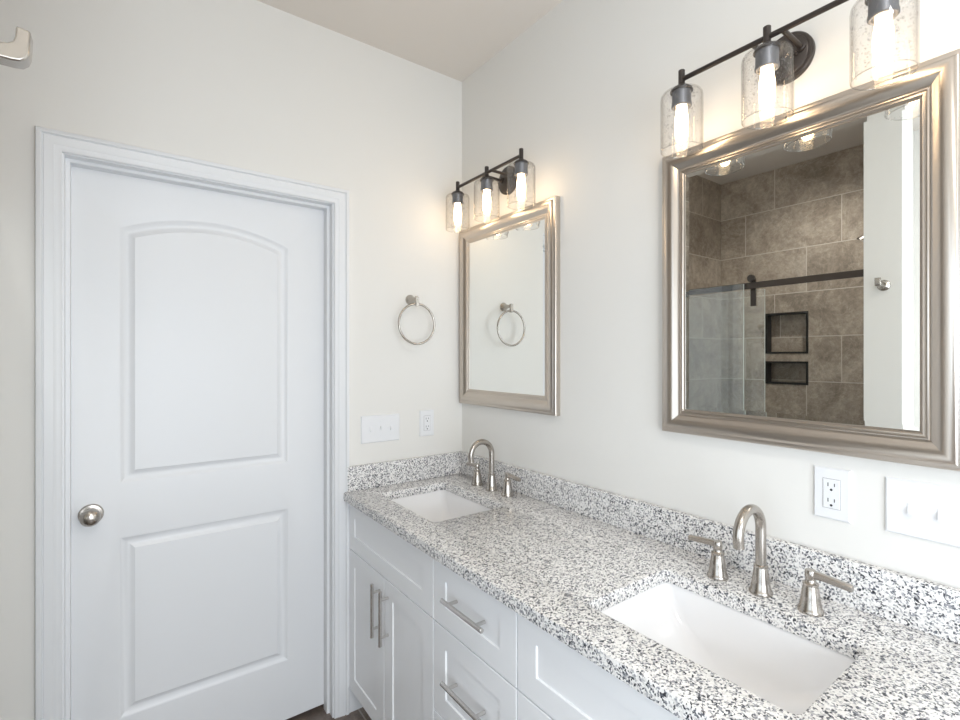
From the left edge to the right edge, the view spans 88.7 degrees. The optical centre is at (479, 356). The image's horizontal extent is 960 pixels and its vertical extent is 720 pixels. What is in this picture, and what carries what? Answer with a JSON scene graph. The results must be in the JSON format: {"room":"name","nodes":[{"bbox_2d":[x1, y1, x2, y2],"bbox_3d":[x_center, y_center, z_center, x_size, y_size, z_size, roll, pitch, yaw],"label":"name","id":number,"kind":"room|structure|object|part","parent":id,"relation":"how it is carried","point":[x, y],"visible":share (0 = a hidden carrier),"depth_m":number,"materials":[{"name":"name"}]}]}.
{"room":"bathroom","nodes":[
{"label":"bathroom","id":0,"kind":"room"},
{"bbox_2d":[0,0,461,719],"bbox_3d":[-0.717,0.071,1.937,1.720,2.744,0.115,0,0,-36],"label":"wall","id":1,"kind":"structure","parent":0,"point":[254,85],"depth_m":1.79,"materials":[{"name":"white paint"}]},
{"bbox_2d":[35,126,348,719],"bbox_3d":[-0.914,0.386,1.711,0.949,2.115,0.019,0,0,-36],"label":"trim","id":2,"kind":"structure","parent":1,"relation":"attached to","point":[50,144],"depth_m":1.46,"materials":[{"name":"white paint"}]},
{"bbox_2d":[71,166,323,719],"bbox_3d":[-0.955,0.410,1.766,0.811,2.027,0.099,0,0,-36],"label":"door","id":3,"kind":"structure","parent":1,"relation":"in","point":[197,315],"depth_m":1.74,"materials":[{"name":"white paint"}]},
{"bbox_3d":[-1.224,0.505,1.542,0.055,0.055,0.054,0,0,-36],"label":"knob","id":4,"kind":"part","parent":3,"relation":"part of","materials":[{"name":"silver metal"}]},
{"bbox_2d":[62,153,333,719],"bbox_3d":[-0.953,0.408,1.765,0.854,2.070,0.115,0,0,-36],"label":"trim","id":5,"kind":"structure","parent":1,"relation":"attached to","point":[68,160],"depth_m":1.65,"materials":[{"name":"white paint"}]},
{"bbox_2d":[349,687,362,712],"bbox_3d":[-0.505,1.392,2.013,0.068,0.102,0.013,0,0,-36],"label":"baseboard","id":6,"kind":"structure","parent":1,"relation":"attached to","point":[354,704],"depth_m":2.00,"materials":[{"name":"white paint"}]},
{"bbox_2d":[361,413,398,443],"bbox_3d":[-0.418,0.304,2.076,0.176,0.115,0.012,0,0,-36],"label":"light switch","id":7,"kind":"object","parent":1,"relation":"attached to","point":[385,427],"visible":1,"depth_m":2.07,"materials":[{"name":"white plastic"}]},
{"bbox_2d":[398,295,434,344],"bbox_3d":[-0.288,-0.161,2.136,0.181,0.222,0.069,0,0,-36],"label":"towel ring","id":8,"kind":"object","parent":1,"relation":"attached to","point":[411,300],"visible":1,"depth_m":2.12,"materials":[{"name":"silver metal"}]},
{"bbox_2d":[419,409,433,436],"bbox_3d":[-0.239,0.299,2.210,0.073,0.117,0.008,0,0,-36],"label":"wall outlet","id":9,"kind":"object","parent":1,"relation":"attached to","point":[426,417],"visible":1,"depth_m":2.20,"materials":[{"name":"white plastic"}]},
{"bbox_2d":[424,416,429,430],"bbox_3d":[-0.237,0.299,2.208,0.032,0.066,0.002,0,0,-36],"label":"receptacle","id":10,"kind":"object","parent":9,"relation":"attached to","point":[426,418],"depth_m":2.21,"materials":[{"name":"white plastic"}]},
{"bbox_2d":[286,704,371,719],"bbox_3d":[-0.272,1.473,0.352,2.870,0.060,3.470,0,0,-36],"label":"floor","id":11,"kind":"structure","parent":0,"point":[317,713],"depth_m":1.97,"materials":[{"name":"wood"}]},
{"bbox_2d":[349,504,434,719],"bbox_3d":[-0.127,1.010,1.874,0.593,0.865,0.676,0,0,-36],"label":"vanity cabinet","id":12,"kind":"object","parent":11,"relation":"on","point":[391,580],"visible":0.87,"depth_m":1.68,"materials":[{"name":"white paint"}]},
{"bbox_3d":[-0.428,1.057,1.862,0.018,0.560,0.334,0,0,-36],"label":"door","id":13,"kind":"part","parent":12,"relation":"part of","materials":[{"name":"white paint"}]},
{"bbox_3d":[-0.371,0.896,1.737,0.037,0.189,0.012,0,0,-36],"label":"handle","id":14,"kind":"part","parent":12,"relation":"part of","materials":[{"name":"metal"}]},
{"bbox_3d":[-0.332,0.896,1.683,0.037,0.189,0.012,0,0,-36],"label":"handle","id":15,"kind":"part","parent":12,"relation":"part of","materials":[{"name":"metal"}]},
{"bbox_3d":[-0.329,0.678,1.726,0.018,0.190,0.672,0,0,-36],"label":"false drawer","id":16,"kind":"part","parent":12,"relation":"part of","materials":[{"name":"white paint"}]},
{"bbox_3d":[-0.230,1.057,1.590,0.018,0.560,0.334,0,0,-36],"label":"door","id":17,"kind":"part","parent":12,"relation":"part of","materials":[{"name":"white paint"}]},
{"bbox_2d":[434,559,517,719],"bbox_3d":[0.184,1.010,1.448,0.593,0.865,0.378,0,0,-36],"label":"drawer cabinet","id":18,"kind":"object","parent":11,"relation":"on","point":[476,634],"visible":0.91,"depth_m":1.29,"materials":[{"name":"white paint"}]},
{"bbox_3d":[-0.018,1.188,1.300,0.018,0.297,0.374,0,0,-36],"label":"drawer","id":19,"kind":"part","parent":18,"relation":"part of","materials":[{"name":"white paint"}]},
{"bbox_3d":[-0.041,0.900,1.284,0.037,0.012,0.189,0,0,-36],"label":"handle","id":20,"kind":"part","parent":18,"relation":"part of","materials":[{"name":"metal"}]},
{"bbox_3d":[-0.041,0.672,1.284,0.037,0.012,0.189,0,0,-36],"label":"handle","id":21,"kind":"part","parent":18,"relation":"part of","materials":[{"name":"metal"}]},
{"bbox_3d":[-0.018,0.906,1.300,0.018,0.259,0.374,0,0,-36],"label":"drawer","id":22,"kind":"part","parent":18,"relation":"part of","materials":[{"name":"white paint"}]},
{"bbox_2d":[518,614,680,719],"bbox_3d":[0.507,1.010,1.006,0.593,0.865,0.718,0,0,-36],"label":"vanity cabinet","id":23,"kind":"object","parent":11,"relation":"on","point":[556,682],"visible":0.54,"depth_m":1.02,"materials":[{"name":"white paint"}]},
{"bbox_3d":[0.199,1.057,1.003,0.018,0.560,0.355,0,0,-36],"label":"door","id":24,"kind":"part","parent":23,"relation":"part of","materials":[{"name":"white paint"}]},
{"bbox_2d":[344,473,959,719],"bbox_3d":[0.210,0.562,1.427,0.582,0.032,1.799,0,0,-36],"label":"countertop","id":25,"kind":"structure","parent":23,"relation":"on","point":[557,568],"depth_m":1.09,"materials":[{"name":"stone"}]},
{"bbox_2d":[348,451,463,491],"bbox_3d":[-0.308,0.496,2.150,0.567,0.099,0.020,0,0,-36],"label":"side splash","id":26,"kind":"object","parent":25,"relation":"on","point":[372,475],"visible":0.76,"depth_m":2.12,"materials":[{"name":"stone"}]},
{"bbox_2d":[391,490,491,521],"bbox_3d":[-0.154,0.650,1.875,0.348,0.144,0.468,0,0,-36],"label":"undermount sink","id":27,"kind":"object","parent":25,"relation":"in","point":[441,505],"visible":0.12,"depth_m":2.05,"materials":[{"name":"white ceramic"}]},
{"bbox_2d":[466,439,520,496],"bbox_3d":[0.011,0.439,1.982,0.140,0.213,0.354,0,0,-36],"label":"faucet","id":28,"kind":"object","parent":25,"relation":"on","point":[507,491],"visible":1,"depth_m":1.99,"materials":[{"name":"silver metal"}]},
{"bbox_3d":[-0.035,0.467,2.122,0.016,0.019,0.076,0,0,-36],"label":"lever","id":29,"kind":"part","parent":28,"relation":"part of","materials":[{"name":"silver metal"}]},
{"bbox_3d":[-0.012,0.501,2.091,0.049,0.090,0.049,0,0,-36],"label":"handle","id":30,"kind":"part","parent":28,"relation":"part of","materials":[{"name":"silver metal"}]},
{"bbox_3d":[0.011,0.439,1.982,0.140,0.213,0.050,0,0,-36],"label":"spout","id":31,"kind":"part","parent":28,"relation":"part of","materials":[{"name":"silver metal"}]},
{"bbox_3d":[0.107,0.501,1.927,0.049,0.090,0.049,0,0,-36],"label":"handle","id":32,"kind":"part","parent":28,"relation":"part of","materials":[{"name":"silver metal"}]},
{"bbox_3d":[0.130,0.467,1.897,0.016,0.019,0.076,0,0,-36],"label":"lever","id":33,"kind":"part","parent":28,"relation":"part of","materials":[{"name":"silver metal"}]},
{"bbox_2d":[601,582,854,713],"bbox_3d":[0.481,0.650,1.004,0.348,0.144,0.468,0,0,-36],"label":"undermount sink","id":34,"kind":"object","parent":25,"relation":"in","point":[790,671],"visible":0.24,"depth_m":1.10,"materials":[{"name":"white ceramic"}]},
{"bbox_2d":[688,504,853,616],"bbox_3d":[0.612,0.439,1.108,0.140,0.213,0.354,0,0,-36],"label":"faucet","id":35,"kind":"object","parent":25,"relation":"on","point":[809,604],"visible":1,"depth_m":1.11,"materials":[{"name":"silver metal"}]},
{"bbox_3d":[0.567,0.467,1.247,0.016,0.019,0.076,0,0,-36],"label":"lever","id":36,"kind":"part","parent":35,"relation":"part of","materials":[{"name":"silver metal"}]},
{"bbox_3d":[0.589,0.501,1.216,0.049,0.090,0.049,0,0,-36],"label":"handle","id":37,"kind":"part","parent":35,"relation":"part of","materials":[{"name":"silver metal"}]},
{"bbox_3d":[0.612,0.439,1.108,0.140,0.213,0.050,0,0,-36],"label":"spout","id":38,"kind":"part","parent":35,"relation":"part of","materials":[{"name":"silver metal"}]},
{"bbox_3d":[0.709,0.501,1.052,0.049,0.090,0.049,0,0,-36],"label":"handle","id":39,"kind":"part","parent":35,"relation":"part of","materials":[{"name":"silver metal"}]},
{"bbox_3d":[0.731,0.467,1.022,0.016,0.019,0.076,0,0,-36],"label":"lever","id":40,"kind":"part","parent":35,"relation":"part of","materials":[{"name":"silver metal"}]},
{"bbox_2d":[257,0,562,81],"bbox_3d":[-0.234,-1.341,0.300,2.870,0.080,3.340,0,0,-36],"label":"ceiling","id":41,"kind":"structure","parent":0,"point":[453,39],"depth_m":1.92,"materials":[{"name":"white paint"}]},
{"bbox_2d":[462,0,959,588],"bbox_3d":[0.912,0.071,1.062,0.120,2.744,3.220,0,0,-36],"label":"wall","id":42,"kind":"structure","parent":0,"point":[580,90],"depth_m":1.54,"materials":[{"name":"white paint"}]},
{"bbox_2d":[446,148,533,232],"bbox_3d":[0.054,-0.670,1.989,0.172,0.237,0.525,0,0,-36],"label":"vanity light","id":43,"kind":"object","parent":42,"relation":"attached to","point":[511,177],"visible":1,"depth_m":1.96,"materials":[{"name":"brown metal"}]},
{"bbox_2d":[452,193,462,204],"bbox_3d":[-0.097,-0.684,2.139,0.050,0.040,0.050,0,0,-36],"label":"socket","id":44,"kind":"object","parent":43,"relation":"attached to","point":[457,198],"depth_m":2.12,"materials":[{"name":"grey metal"}]},
{"bbox_3d":[-0.097,-0.618,2.139,0.034,0.099,0.034,0,0,-36],"label":"bulb","id":45,"kind":"part","parent":43,"relation":"part of","materials":[{"name":"white glass"}]},
{"bbox_2d":[481,179,492,191],"bbox_3d":[0.027,-0.684,1.969,0.050,0.040,0.050,0,0,-36],"label":"socket","id":46,"kind":"object","parent":43,"relation":"attached to","point":[486,184],"depth_m":1.95,"materials":[{"name":"grey metal"}]},
{"bbox_3d":[0.027,-0.618,1.969,0.034,0.099,0.034,0,0,-36],"label":"bulb","id":47,"kind":"part","parent":43,"relation":"part of","materials":[{"name":"white glass"}]},
{"bbox_3d":[0.051,-0.735,2.026,0.098,0.018,0.018,0,0,-36],"label":"arm","id":48,"kind":"part","parent":43,"relation":"part of","materials":[{"name":"brown metal"}]},
{"bbox_3d":[0.089,-0.735,1.975,0.098,0.018,0.018,0,0,-36],"label":"arm","id":49,"kind":"part","parent":43,"relation":"part of","materials":[{"name":"brown metal"}]},
{"bbox_2d":[514,162,527,176],"bbox_3d":[0.151,-0.684,1.799,0.050,0.040,0.050,0,0,-36],"label":"socket","id":50,"kind":"object","parent":43,"relation":"attached to","point":[521,168],"depth_m":1.78,"materials":[{"name":"grey metal"}]},
{"bbox_3d":[0.151,-0.618,1.799,0.034,0.099,0.034,0,0,-36],"label":"bulb","id":51,"kind":"part","parent":43,"relation":"part of","materials":[{"name":"white glass"}]},
{"bbox_2d":[459,196,559,415],"bbox_3d":[0.095,-0.185,2.053,0.031,0.806,0.636,0,0,-36],"label":"framed mirror","id":52,"kind":"object","parent":42,"relation":"attached to","point":[509,265],"visible":1,"depth_m":2.00,"materials":[{"name":"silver metal"}]},
{"bbox_2d":[470,219,544,395],"bbox_3d":[0.101,-0.185,2.057,0.006,0.669,0.499,0,0,-36],"label":"mirror glass","id":53,"kind":"object","parent":52,"relation":"attached to","point":[507,264],"depth_m":2.03,"materials":[{"name":"white"}]},
{"bbox_2d":[461,452,959,644],"bbox_3d":[0.443,0.496,1.584,0.020,0.099,1.778,0,0,-36],"label":"backsplash","id":54,"kind":"structure","parent":42,"relation":"attached to","point":[929,607],"depth_m":1.20,"materials":[{"name":"stone"}]},
{"bbox_2d":[660,0,919,153],"bbox_3d":[0.679,-0.657,1.134,0.172,0.237,0.525,0,0,-36],"label":"vanity light","id":55,"kind":"object","parent":42,"relation":"attached to","point":[780,62],"visible":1,"depth_m":1.11,"materials":[{"name":"brown metal"}]},
{"bbox_2d":[671,87,691,111],"bbox_3d":[0.527,-0.671,1.284,0.050,0.040,0.050,0,0,-36],"label":"socket","id":56,"kind":"object","parent":55,"relation":"attached to","point":[681,96],"depth_m":1.27,"materials":[{"name":"grey metal"}]},
{"bbox_3d":[0.527,-0.605,1.284,0.034,0.099,0.034,0,0,-36],"label":"bulb","id":57,"kind":"part","parent":55,"relation":"part of","materials":[{"name":"white glass"}]},
{"bbox_2d":[754,45,779,74],"bbox_3d":[0.651,-0.671,1.114,0.050,0.040,0.050,0,0,-36],"label":"socket","id":58,"kind":"object","parent":55,"relation":"attached to","point":[766,57],"depth_m":1.10,"materials":[{"name":"grey metal"}]},
{"bbox_3d":[0.651,-0.605,1.114,0.034,0.099,0.034,0,0,-36],"label":"bulb","id":59,"kind":"part","parent":55,"relation":"part of","materials":[{"name":"white glass"}]},
{"bbox_3d":[0.713,-0.722,1.119,0.098,0.018,0.018,0,0,-36],"label":"arm","id":60,"kind":"part","parent":55,"relation":"part of","materials":[{"name":"brown metal"}]},
{"bbox_2d":[867,0,899,25],"bbox_3d":[0.775,-0.671,0.944,0.050,0.040,0.050,0,0,-36],"label":"socket","id":61,"kind":"object","parent":55,"relation":"attached to","point":[879,11],"depth_m":0.93,"materials":[{"name":"grey metal"}]},
{"bbox_3d":[0.775,-0.605,0.944,0.034,0.099,0.034,0,0,-36],"label":"bulb","id":62,"kind":"part","parent":55,"relation":"part of","materials":[{"name":"white glass"}]},
{"bbox_2d":[662,49,959,470],"bbox_3d":[0.728,-0.183,1.185,0.031,0.802,0.644,0,0,-36],"label":"framed mirror","id":63,"kind":"object","parent":42,"relation":"attached to","point":[811,256],"visible":1,"depth_m":1.12,"materials":[{"name":"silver metal"}]},
{"bbox_2d":[685,99,919,430],"bbox_3d":[0.734,-0.183,1.189,0.006,0.665,0.507,0,0,-36],"label":"mirror glass","id":64,"kind":"object","parent":63,"relation":"attached to","point":[802,247],"depth_m":1.14,"materials":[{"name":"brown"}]},
{"bbox_2d":[814,465,851,523],"bbox_3d":[0.796,0.310,1.111,0.008,0.117,0.073,0,0,-36],"label":"wall outlet","id":65,"kind":"object","parent":42,"relation":"attached to","point":[832,486],"visible":1,"depth_m":1.11,"materials":[{"name":"white plastic"}]},
{"bbox_2d":[823,478,839,509],"bbox_3d":[0.794,0.310,1.110,0.002,0.066,0.032,0,0,-36],"label":"receptacle","id":66,"kind":"object","parent":65,"relation":"attached to","point":[831,486],"depth_m":1.11,"materials":[{"name":"white plastic"}]},
{"bbox_2d":[885,476,959,547],"bbox_3d":[0.889,0.310,0.981,0.012,0.115,0.130,0,0,-36],"label":"light switch","id":67,"kind":"object","parent":42,"relation":"attached to","point":[916,509],"visible":1,"depth_m":0.98,"materials":[{"name":"white plastic"}]},
{"bbox_3d":[-1.000,0.071,0.154,1.100,2.744,0.137,0,0,-36],"label":"wall","id":68,"kind":"structure","parent":0,"visible":0},
{"bbox_2d":[0,27,32,68],"bbox_3d":[-0.516,-0.319,0.500,0.090,0.052,0.049,0,0,-36],"label":"robe hook","id":69,"kind":"object","parent":68,"relation":"attached to","point":[17,53],"visible":1,"depth_m":0.51,"materials":[{"name":"silver metal"}]}
]}

